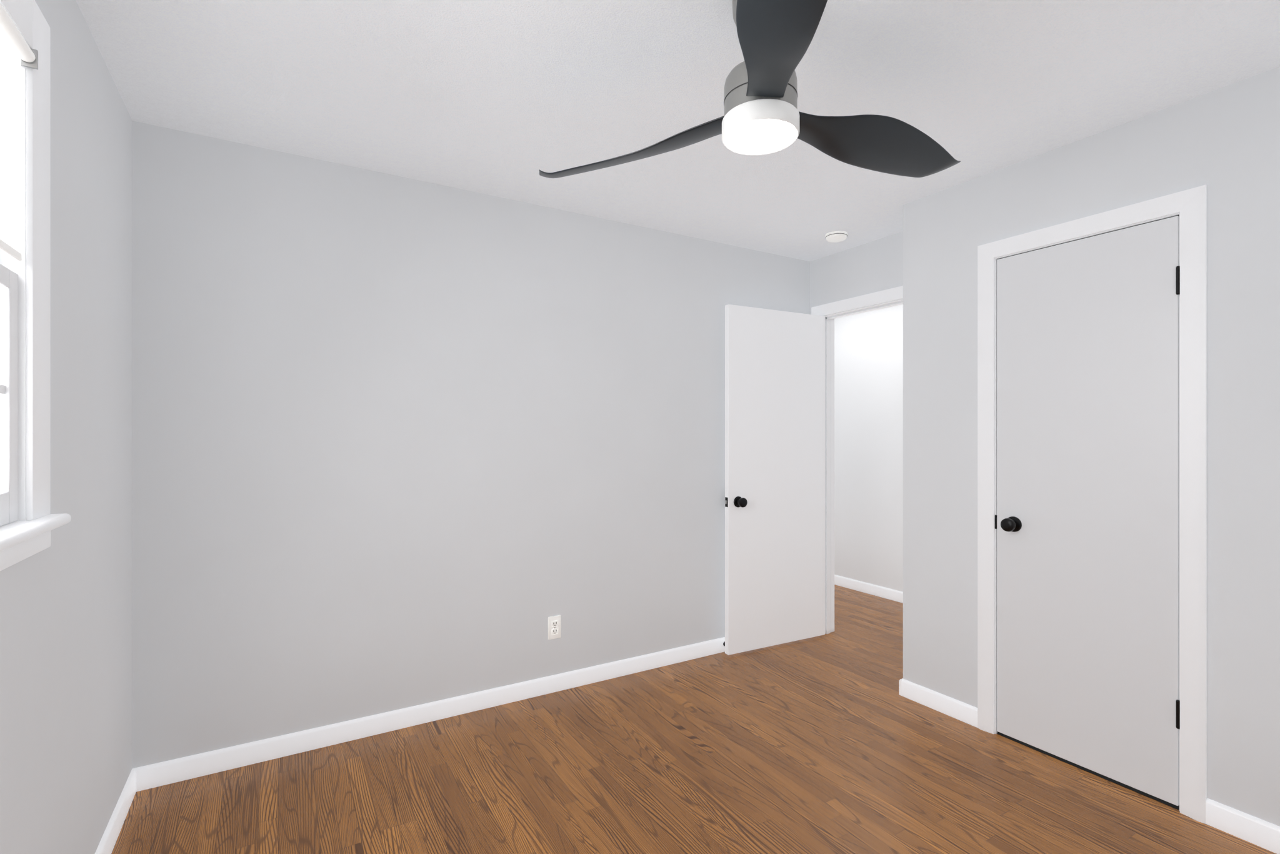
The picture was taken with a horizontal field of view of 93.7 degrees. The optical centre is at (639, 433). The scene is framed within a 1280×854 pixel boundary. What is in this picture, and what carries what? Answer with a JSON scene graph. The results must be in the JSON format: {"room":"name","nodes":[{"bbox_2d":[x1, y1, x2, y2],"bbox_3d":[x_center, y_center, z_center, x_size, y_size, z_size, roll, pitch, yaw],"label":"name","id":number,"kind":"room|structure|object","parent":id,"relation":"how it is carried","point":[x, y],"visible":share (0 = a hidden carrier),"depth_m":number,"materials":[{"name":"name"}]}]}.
{"room":"empty bedroom","nodes":[
{"label":"empty bedroom","id":0,"kind":"room"},
{"bbox_2d":[0,0,132,853],"bbox_3d":[-1.063,0.080,0.732,0.150,2.440,3.540,0,0,-31],"label":"wall","id":1,"kind":"structure","parent":0,"point":[65,682],"depth_m":1.61,"materials":[{"name":"paint"}]},
{"bbox_2d":[0,0,71,570],"bbox_3d":[-1.057,-0.335,0.786,0.176,1.184,1.319,0,0,-31],"label":"window","id":2,"kind":"structure","parent":1,"relation":"in","point":[29,522],"depth_m":1.26,"materials":[{"name":"white"}]},
{"bbox_2d":[95,766,142,853],"bbox_3d":[-0.993,1.259,0.774,0.013,0.082,3.240,0,0,-31],"label":"baseboard","id":3,"kind":"structure","parent":1,"relation":"attached to","point":[134,784],"depth_m":1.98,"materials":[{"name":"white wood"}]},
{"bbox_2d":[132,120,809,768],"bbox_3d":[-0.393,0.080,3.130,3.468,2.440,0.120,0,0,-31],"label":"wall","id":4,"kind":"structure","parent":0,"point":[400,443],"depth_m":2.65,"materials":[{"name":"paint"}]},
{"bbox_2d":[142,636,724,789],"bbox_3d":[-0.359,1.259,3.073,3.468,0.082,0.013,0,0,-31],"label":"baseboard","id":5,"kind":"structure","parent":4,"relation":"attached to","point":[154,775],"depth_m":2.64,"materials":[{"name":"white wood"}]},
{"bbox_2d":[548,615,561,639],"bbox_3d":[-0.431,0.977,3.031,0.070,0.114,0.009,0,0,-31],"label":"electrical outlet","id":6,"kind":"object","parent":4,"relation":"attached to","point":[554,626],"visible":1,"depth_m":3.03,"materials":[{"name":"white plastic"}]},
{"bbox_2d":[75,0,1279,261],"bbox_3d":[0.357,-1.190,2.962,5.180,0.100,6.200,0,0,-31],"label":"ceiling","id":7,"kind":"structure","parent":0,"point":[508,99],"depth_m":1.96,"materials":[{"name":"paint"}]},
{"bbox_2d":[539,0,960,178],"bbox_3d":[0.440,-0.956,1.691,1.241,0.368,1.363,0,0,-31],"label":"fan","id":8,"kind":"object","parent":7,"relation":"hanging from","point":[763,115],"visible":1,"depth_m":1.56,"materials":[{"name":"black plastic"}]},
{"bbox_2d":[825,230,847,242],"bbox_3d":[1.122,-1.123,3.430,0.122,0.035,0.122,0,0,-31],"label":"smoke detector","id":9,"kind":"object","parent":7,"relation":"attached to","point":[836,236],"visible":1,"depth_m":3.39,"materials":[{"name":"white plastic"}]},
{"bbox_2d":[111,584,1276,853],"bbox_3d":[0.357,1.350,2.962,5.180,0.100,6.200,0,0,-31],"label":"floor","id":10,"kind":"structure","parent":0,"point":[835,742],"depth_m":2.23,"materials":[{"name":"brown wood"}]},
{"bbox_2d":[810,231,903,314],"bbox_3d":[0.817,0.080,4.599,0.120,2.440,3.268,0,0,-31],"label":"wall","id":11,"kind":"structure","parent":0,"point":[874,266],"depth_m":3.64,"materials":[{"name":"paint"}]},
{"bbox_2d":[811,285,903,633],"bbox_3d":[1.423,0.234,3.590,0.156,2.131,0.914,0,0,-31],"label":"door frame","id":12,"kind":"structure","parent":11,"relation":"attached to","point":[830,312],"depth_m":3.91,"materials":[{"name":"white wood"}]},
{"bbox_2d":[725,304,824,654],"bbox_3d":[0.842,0.266,3.683,0.778,2.040,0.154,0,0,-28],"label":"entry door","id":13,"kind":"structure","parent":12,"relation":"attached to","point":[774,477],"depth_m":3.65,"materials":[{"name":"painted wood"},{"name":"black metal"}]},
{"bbox_2d":[834,304,903,591],"bbox_3d":[2.139,0.080,4.558,0.120,2.440,4.940,0,0,-31],"label":"wall","id":14,"kind":"structure","parent":0,"point":[868,447],"depth_m":4.86,"materials":[{"name":"paint"}]},
{"bbox_2d":[834,574,903,603],"bbox_3d":[2.083,1.259,4.524,0.013,0.082,4.700,0,0,-31],"label":"baseboard","id":15,"kind":"structure","parent":14,"relation":"attached to","point":[878,590],"depth_m":4.87,"materials":[{"name":"white wood"}]},
{"bbox_2d":[903,66,1279,826],"bbox_3d":[2.111,0.080,2.110,0.470,2.440,2.332,0,0,-31],"label":"wall","id":16,"kind":"structure","parent":0,"point":[1223,144],"depth_m":2.05,"materials":[{"name":"paint"}]},
{"bbox_2d":[898,678,977,727],"bbox_3d":[1.398,1.259,2.828,0.013,0.082,0.393,0,0,-31],"label":"baseboard","id":17,"kind":"structure","parent":16,"relation":"attached to","point":[967,713],"depth_m":2.81,"materials":[{"name":"white wood"}]},
{"bbox_2d":[996,215,1179,805],"bbox_3d":[1.716,0.266,2.344,0.154,2.040,0.627,0,0,-31],"label":"closet door","id":18,"kind":"structure","parent":16,"relation":"in","point":[1088,503],"depth_m":2.29,"materials":[{"name":"painted wood"},{"name":"black metal"}]},
{"bbox_2d":[977,185,1207,823],"bbox_3d":[1.745,0.234,2.361,0.138,2.131,0.763,0,0,-31],"label":"door frame","id":19,"kind":"structure","parent":16,"relation":"attached to","point":[1189,207],"depth_m":2.05,"materials":[{"name":"white wood"}]},
{"bbox_2d":[1205,798,1279,853],"bbox_3d":[2.191,1.259,1.508,0.013,0.082,1.159,0,0,-31],"label":"baseboard","id":20,"kind":"structure","parent":16,"relation":"attached to","point":[1259,832],"depth_m":1.92,"materials":[{"name":"white wood"}]}
]}

